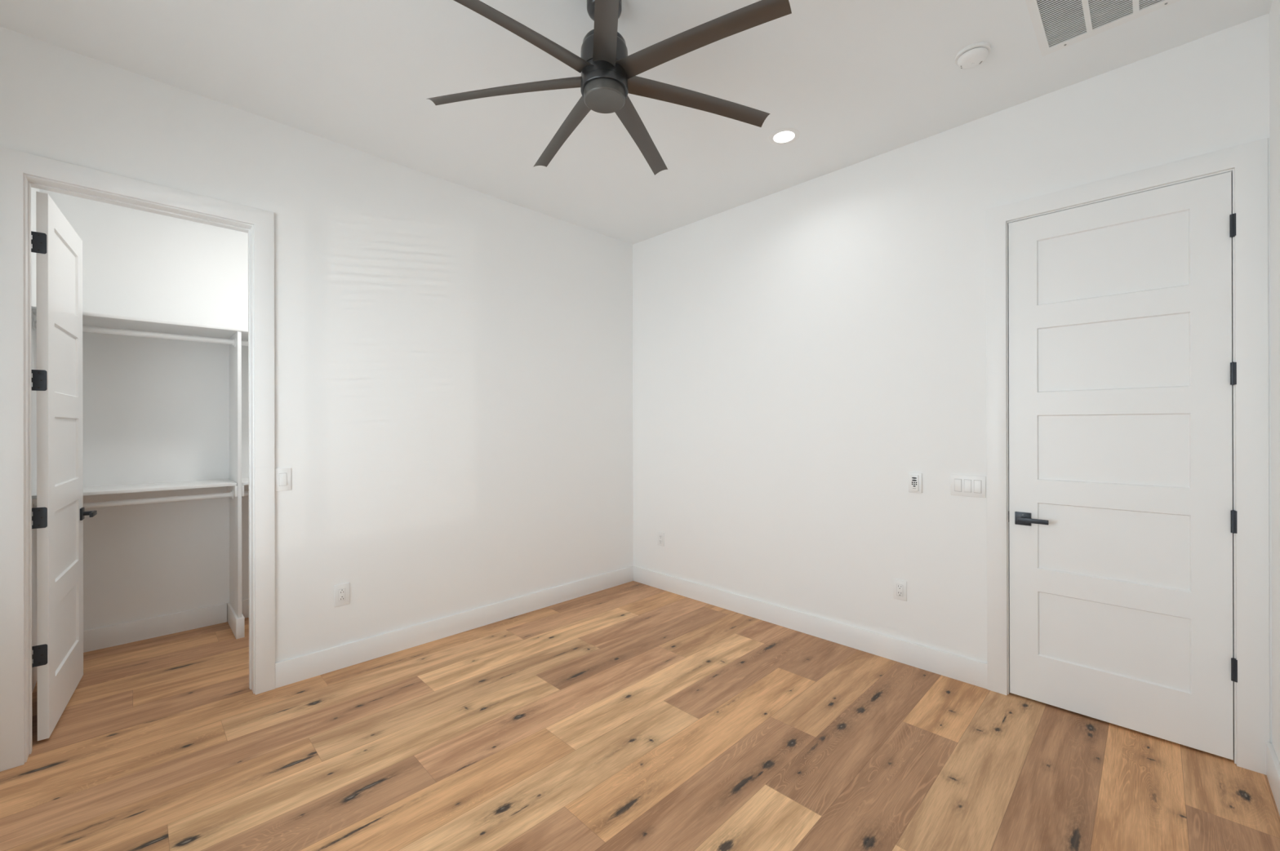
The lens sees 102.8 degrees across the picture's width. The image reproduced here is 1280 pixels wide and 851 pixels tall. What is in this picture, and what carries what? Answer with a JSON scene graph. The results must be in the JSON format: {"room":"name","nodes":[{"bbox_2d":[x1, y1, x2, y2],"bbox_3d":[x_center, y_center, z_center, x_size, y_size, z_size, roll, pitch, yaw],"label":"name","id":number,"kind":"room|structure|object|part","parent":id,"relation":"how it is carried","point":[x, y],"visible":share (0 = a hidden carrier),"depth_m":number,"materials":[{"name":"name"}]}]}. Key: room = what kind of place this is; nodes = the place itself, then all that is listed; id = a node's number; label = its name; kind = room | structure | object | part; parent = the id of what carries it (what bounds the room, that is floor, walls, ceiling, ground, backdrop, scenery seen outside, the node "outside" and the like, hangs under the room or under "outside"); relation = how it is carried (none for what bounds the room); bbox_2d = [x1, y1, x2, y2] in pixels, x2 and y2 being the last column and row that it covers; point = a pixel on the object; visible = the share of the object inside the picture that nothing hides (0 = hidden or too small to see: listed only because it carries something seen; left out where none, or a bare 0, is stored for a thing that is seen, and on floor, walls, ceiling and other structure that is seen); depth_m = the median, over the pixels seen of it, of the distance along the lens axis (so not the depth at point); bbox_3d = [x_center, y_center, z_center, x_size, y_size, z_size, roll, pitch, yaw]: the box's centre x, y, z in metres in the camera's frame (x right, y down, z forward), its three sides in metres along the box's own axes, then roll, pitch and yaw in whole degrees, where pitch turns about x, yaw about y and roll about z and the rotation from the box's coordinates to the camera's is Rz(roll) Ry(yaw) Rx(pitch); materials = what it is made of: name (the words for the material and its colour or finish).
{"room":"empty bedroom","nodes":[
{"label":"empty bedroom","id":0,"kind":"room"},
{"bbox_2d":[31,186,39,654],"bbox_3d":[-3.196,-0.111,2.591,0.100,3.048,1.237,0,0,-45],"label":"wall","id":1,"kind":"structure","parent":0,"point":[33,294],"depth_m":2.87,"materials":[{"name":"white paint"}]},
{"bbox_2d":[31,659,36,693],"bbox_3d":[-3.157,1.346,2.637,0.015,0.134,1.192,0,0,-45],"label":"baseboard","id":2,"kind":"structure","parent":1,"relation":"attached to","point":[33,669],"depth_m":2.74,"materials":[{"name":"white wood"}]},
{"bbox_2d":[31,191,97,741],"bbox_3d":[-2.898,0.181,2.564,0.153,2.438,0.770,0,0,-40],"label":"door","id":3,"kind":"structure","parent":1,"relation":"in","point":[58,517],"depth_m":2.46,"materials":[{"name":"white wood"}]},
{"bbox_3d":[-3.088,0.489,2.829,0.009,0.065,0.066,0,0,-40],"label":"handle","id":4,"kind":"part","parent":3,"relation":"part of","materials":[{"name":"grey metal"}]},
{"bbox_3d":[-3.021,0.488,2.824,0.013,0.022,0.122,0,0,-40],"label":"lever","id":5,"kind":"part","parent":3,"relation":"part of","materials":[{"name":"grey metal"}]},
{"bbox_2d":[32,490,233,508],"bbox_3d":[-3.069,0.469,3.156,0.874,0.060,0.060,0,0,-45],"label":"closet rod","id":6,"kind":"object","parent":1,"relation":"attached to","point":[163,500],"visible":0.66,"depth_m":3.19,"materials":[{"name":"white wood"}]},
{"bbox_3d":[-3.069,0.469,3.156,0.870,0.033,0.033,0,0,-45],"label":"rod","id":7,"kind":"part","parent":6,"relation":"part of","materials":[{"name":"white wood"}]},
{"bbox_2d":[230,490,233,499],"bbox_3d":[-2.764,0.468,3.459,0.014,0.060,0.060,0,0,-45],"label":"socket","id":8,"kind":"object","parent":6,"relation":"attached to","point":[231,492],"depth_m":3.45,"materials":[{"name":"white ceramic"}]},
{"bbox_2d":[32,319,235,346],"bbox_3d":[-3.067,-0.564,3.161,0.888,0.060,0.060,0,0,-45],"label":"closet rod","id":9,"kind":"object","parent":1,"relation":"attached to","point":[85,329],"visible":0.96,"depth_m":3.18,"materials":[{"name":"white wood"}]},
{"bbox_2d":[32,319,36,329],"bbox_3d":[-3.377,-0.564,2.853,0.014,0.060,0.060,0,0,-45],"label":"socket","id":10,"kind":"object","parent":9,"relation":"attached to","point":[34,322],"depth_m":2.84,"materials":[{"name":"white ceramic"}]},
{"bbox_3d":[-3.067,-0.564,3.161,0.884,0.033,0.033,0,0,-45],"label":"rod","id":11,"kind":"part","parent":9,"relation":"part of","materials":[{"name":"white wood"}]},
{"bbox_2d":[231,337,235,346],"bbox_3d":[-2.758,-0.565,3.469,0.014,0.060,0.060,0,0,-45],"label":"socket","id":12,"kind":"object","parent":9,"relation":"attached to","point":[233,341],"depth_m":3.45,"materials":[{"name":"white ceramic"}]},
{"bbox_2d":[40,189,248,631],"bbox_3d":[-2.449,-0.113,4.293,3.870,3.048,0.120,0,0,-45],"label":"wall","id":13,"kind":"structure","parent":0,"point":[155,410],"depth_m":3.43,"materials":[{"name":"white paint"}]},
{"bbox_2d":[31,479,236,499],"bbox_3d":[-3.145,0.394,3.240,0.886,0.020,0.387,0,0,-45],"label":"closet shelf","id":14,"kind":"object","parent":13,"relation":"attached to","point":[121,489],"visible":0.7,"depth_m":3.21,"materials":[{"name":"white wood"}]},
{"bbox_2d":[31,306,248,340],"bbox_3d":[-2.825,-0.638,3.538,1.765,0.020,0.422,0,0,-45],"label":"closet shelf","id":15,"kind":"object","parent":13,"relation":"attached to","point":[93,319],"visible":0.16,"depth_m":3.23,"materials":[{"name":"white wood"}]},
{"bbox_2d":[83,603,226,653],"bbox_3d":[-3.279,1.346,3.367,0.872,0.134,0.015,0,0,-45],"label":"baseboard","id":16,"kind":"structure","parent":13,"relation":"attached to","point":[99,638],"depth_m":3.40,"materials":[{"name":"white wood"}]},
{"bbox_2d":[241,477,248,485],"bbox_3d":[-2.512,0.393,3.872,0.854,0.020,0.387,0,0,-45],"label":"closet shelf","id":17,"kind":"object","parent":13,"relation":"attached to","point":[244,481],"visible":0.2,"depth_m":3.47,"materials":[{"name":"white wood"}]},
{"bbox_2d":[241,599,248,618],"bbox_3d":[-2.638,1.345,4.006,0.847,0.134,0.015,0,0,-45],"label":"baseboard","id":18,"kind":"structure","parent":13,"relation":"attached to","point":[245,603],"depth_m":3.74,"materials":[{"name":"white wood"}]},
{"bbox_2d":[0,26,633,662],"bbox_3d":[-1.485,-0.115,3.324,3.870,3.048,0.140,0,0,-45],"label":"wall","id":19,"kind":"structure","parent":0,"point":[453,362],"depth_m":3.22,"materials":[{"name":"white paint"}]},
{"bbox_2d":[0,146,275,772],"bbox_3d":[-2.351,0.136,2.461,0.947,2.549,0.176,0,0,-45],"label":"door frame","id":20,"kind":"structure","parent":19,"relation":"attached to","point":[20,171],"depth_m":2.19,"materials":[{"name":"white wood"}]},
{"bbox_2d":[274,467,291,491],"bbox_3d":[-1.935,0.292,2.769,0.076,0.122,0.012,0,0,-45],"label":"light switch","id":21,"kind":"object","parent":19,"relation":"attached to","point":[282,476],"visible":1,"depth_m":2.77,"materials":[{"name":"white plastic"}]},
{"bbox_2d":[333,582,349,607],"bbox_3d":[-1.732,0.984,2.970,0.078,0.124,0.008,0,0,-45],"label":"wall outlet","id":22,"kind":"object","parent":19,"relation":"attached to","point":[341,592],"visible":1,"depth_m":2.97,"materials":[{"name":"white plastic"}]},
{"bbox_2d":[338,588,345,601],"bbox_3d":[-1.732,0.984,2.970,0.033,0.067,0.006,0,0,-45],"label":"receptacle","id":23,"kind":"object","parent":22,"relation":"attached to","point":[341,591],"depth_m":2.97,"materials":[{"name":"white plastic"}]},
{"bbox_2d":[275,565,634,688],"bbox_3d":[-1.010,1.341,3.684,2.694,0.134,0.015,0,0,-45],"label":"baseboard","id":24,"kind":"structure","parent":19,"relation":"attached to","point":[300,668],"depth_m":3.33,"materials":[{"name":"white wood"}]},
{"bbox_2d":[0,0,1272,244],"bbox_3d":[-0.597,-1.702,2.500,4.250,0.120,5.281,0,0,-45],"label":"ceiling","id":25,"kind":"structure","parent":0,"point":[859,81],"depth_m":2.38,"materials":[{"name":"white paint"}]},
{"bbox_2d":[427,0,791,175],"bbox_3d":[-0.157,-1.446,1.949,1.390,0.396,1.424,0,0,-45],"label":"ceiling fan","id":26,"kind":"object","parent":25,"relation":"hanging from","point":[608,73],"visible":1,"depth_m":1.91,"materials":[{"name":"grey"}]},
{"bbox_3d":[-0.530,-1.321,2.021,0.629,0.052,0.084,0,0,7],"label":"blade","id":27,"kind":"part","parent":26,"relation":"part of","materials":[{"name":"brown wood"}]},
{"bbox_3d":[-0.423,-1.322,1.694,0.629,0.052,0.084,0,0,-44],"label":"blade","id":28,"kind":"part","parent":26,"relation":"part of","materials":[{"name":"brown metal"}]},
{"bbox_3d":[-0.340,-1.322,2.308,0.084,0.052,0.629,0,0,-31],"label":"blade","id":29,"kind":"part","parent":26,"relation":"part of","materials":[{"name":"brown metal"}]},
{"bbox_3d":[-0.101,-1.323,1.573,0.084,0.052,0.629,0,0,-6],"label":"blade","id":30,"kind":"part","parent":26,"relation":"part of","materials":[{"name":"brown metal"}]},
{"bbox_3d":[0.002,-1.323,2.339,0.084,0.052,0.629,0,0,20],"label":"blade","id":31,"kind":"part","parent":26,"relation":"part of","materials":[{"name":"brown metal"}]},
{"bbox_3d":[0.240,-1.323,2.091,0.629,0.052,0.084,0,0,-19],"label":"blade","id":32,"kind":"part","parent":26,"relation":"part of","materials":[{"name":"brown metal"}]},
{"bbox_3d":[0.194,-1.323,1.750,0.629,0.052,0.084,0,0,33],"label":"blade","id":33,"kind":"part","parent":26,"relation":"part of","materials":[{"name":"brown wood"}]},
{"bbox_2d":[768,128,799,145],"bbox_3d":[0.820,-1.644,2.910,0.174,0.003,0.174,0,0,-45],"label":"recessed light","id":34,"kind":"object","parent":25,"relation":"in","point":[783,136],"visible":1,"depth_m":2.91,"materials":[{"name":"white plastic"}]},
{"bbox_2d":[955,41,991,69],"bbox_3d":[1.472,-1.625,2.261,0.135,0.046,0.135,0,0,-45],"label":"smoke detector","id":35,"kind":"object","parent":25,"relation":"attached to","point":[971,55],"visible":1,"depth_m":2.23,"materials":[{"name":"white plastic"}]},
{"bbox_2d":[1025,0,1180,56],"bbox_3d":[1.732,-1.644,1.889,0.627,0.008,0.464,0,0,-45],"label":"ceiling vent","id":36,"kind":"object","parent":25,"relation":"in","point":[1058,24],"visible":1,"depth_m":2.05,"materials":[{"name":"white plastic"}]},
{"bbox_2d":[0,581,1279,850],"bbox_3d":[-0.573,1.406,2.512,4.050,0.001,5.075,0,0,-45],"label":"floor","id":37,"kind":"structure","parent":0,"point":[633,716],"depth_m":2.14,"materials":[{"name":"brown wood"}]},
{"bbox_2d":[226,331,244,639],"bbox_3d":[-2.805,0.392,3.544,0.048,2.040,0.437,0,0,-45],"label":"divider","id":38,"kind":"object","parent":37,"relation":"on","point":[236,620],"visible":0.84,"depth_m":3.46,"materials":[{"name":"white wood"}]},
{"bbox_3d":[-2.812,0.367,3.551,0.020,1.990,0.417,0,0,-45],"label":"panel","id":39,"kind":"part","parent":38,"relation":"part of","materials":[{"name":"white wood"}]},
{"bbox_2d":[632,13,1269,663],"bbox_3d":[1.264,-0.122,3.391,0.120,3.048,3.924,0,0,-45],"label":"wall","id":40,"kind":"structure","parent":0,"point":[801,351],"depth_m":3.16,"materials":[{"name":"white paint"}]},
{"bbox_2d":[657,532,664,546],"bbox_3d":[0.179,0.978,4.393,0.008,0.115,0.072,0,0,-45],"label":"wall outlet","id":41,"kind":"object","parent":40,"relation":"attached to","point":[660,535],"visible":1,"depth_m":4.38,"materials":[{"name":"white plastic"}]},
{"bbox_2d":[633,566,986,688],"bbox_3d":[0.896,1.336,3.668,0.015,0.134,2.696,0,0,-45],"label":"baseboard","id":42,"kind":"structure","parent":40,"relation":"attached to","point":[972,672],"depth_m":3.30,"materials":[{"name":"white wood"}]},
{"bbox_2d":[893,579,906,601],"bbox_3d":[1.540,0.976,3.026,0.008,0.117,0.074,0,0,-45],"label":"wall outlet","id":43,"kind":"object","parent":40,"relation":"attached to","point":[900,587],"visible":1,"depth_m":3.02,"materials":[{"name":"white plastic"}]},
{"bbox_2d":[897,584,902,596],"bbox_3d":[1.539,0.976,3.026,0.005,0.067,0.033,0,0,-45],"label":"receptacle","id":44,"kind":"object","parent":43,"relation":"attached to","point":[900,587],"depth_m":3.02,"materials":[{"name":"white plastic"}]},
{"bbox_2d":[908,472,922,493],"bbox_3d":[1.593,0.332,2.962,0.022,0.114,0.070,0,0,-45],"label":"remote","id":45,"kind":"object","parent":40,"relation":"attached to","point":[915,484],"visible":1,"depth_m":2.95,"materials":[{"name":"white plastic"}]},
{"bbox_2d":[951,474,986,497],"bbox_3d":[1.782,0.328,2.779,0.012,0.114,0.165,0,0,-45],"label":"light switch","id":46,"kind":"object","parent":40,"relation":"attached to","point":[961,485],"visible":1,"depth_m":2.77,"materials":[{"name":"white plastic"}]},
{"bbox_2d":[1008,171,1237,760],"bbox_3d":[2.179,0.168,2.372,0.094,2.438,0.770,0,0,-45],"label":"door","id":47,"kind":"structure","parent":40,"relation":"in","point":[1122,373],"depth_m":2.34,"materials":[{"name":"white wood"}]},
{"bbox_3d":[1.954,0.476,2.608,0.009,0.065,0.066,0,0,-45],"label":"handle","id":48,"kind":"part","parent":47,"relation":"part of","materials":[{"name":"grey metal"}]},
{"bbox_3d":[1.954,0.475,2.541,0.013,0.022,0.122,0,0,-45],"label":"lever","id":49,"kind":"part","parent":47,"relation":"part of","materials":[{"name":"grey metal"}]},
{"bbox_3d":[2.440,-0.825,2.098,0.002,0.092,0.008,0,0,-45],"label":"hinge plate","id":50,"kind":"part","parent":47,"relation":"part of","materials":[{"name":"grey metal"}]},
{"bbox_3d":[2.442,-0.214,2.097,0.002,0.092,0.008,0,0,-45],"label":"hinge plate","id":51,"kind":"part","parent":47,"relation":"part of","materials":[{"name":"grey metal"}]},
{"bbox_3d":[2.444,0.397,2.097,0.002,0.092,0.008,0,0,-45],"label":"hinge plate","id":52,"kind":"part","parent":47,"relation":"part of","materials":[{"name":"grey metal"}]},
{"bbox_3d":[2.445,1.008,2.097,0.002,0.092,0.008,0,0,-45],"label":"hinge plate","id":53,"kind":"part","parent":47,"relation":"part of","materials":[{"name":"grey metal"}]},
{"bbox_2d":[986,137,1271,775],"bbox_3d":[2.221,0.126,2.418,0.138,2.545,0.954,0,0,-45],"label":"door frame","id":54,"kind":"structure","parent":40,"relation":"attached to","point":[1249,163],"depth_m":2.09,"materials":[{"name":"white wood"}]},
{"bbox_2d":[1269,0,1279,764],"bbox_3d":[1.143,-0.123,0.587,4.010,3.048,0.120,0,0,-45],"label":"wall","id":55,"kind":"structure","parent":0,"point":[1274,12],"depth_m":1.96,"materials":[{"name":"white paint"}]},
{"bbox_2d":[1266,742,1279,816],"bbox_3d":[1.142,1.334,0.677,3.852,0.134,0.015,0,0,-45],"label":"baseboard","id":56,"kind":"structure","parent":55,"relation":"attached to","point":[1273,766],"depth_m":1.93,"materials":[{"name":"white wood"}]},
{"bbox_3d":[-1.875,-0.114,3.907,0.100,3.048,1.237,0,0,-45],"label":"wall","id":57,"kind":"structure","parent":0,"visible":0},
{"bbox_2d":[241,340,248,346],"bbox_3d":[-2.435,-0.566,3.791,0.856,0.060,0.060,0,0,-45],"label":"closet rod","id":58,"kind":"object","parent":57,"relation":"attached to","point":[243,343],"visible":0.04,"depth_m":3.50,"materials":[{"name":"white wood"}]},
{"bbox_2d":[241,490,248,498],"bbox_3d":[-2.427,0.467,3.795,0.842,0.060,0.060,0,0,-45],"label":"closet rod","id":59,"kind":"object","parent":57,"relation":"attached to","point":[246,493],"visible":0.15,"depth_m":3.50,"materials":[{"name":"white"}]}
]}

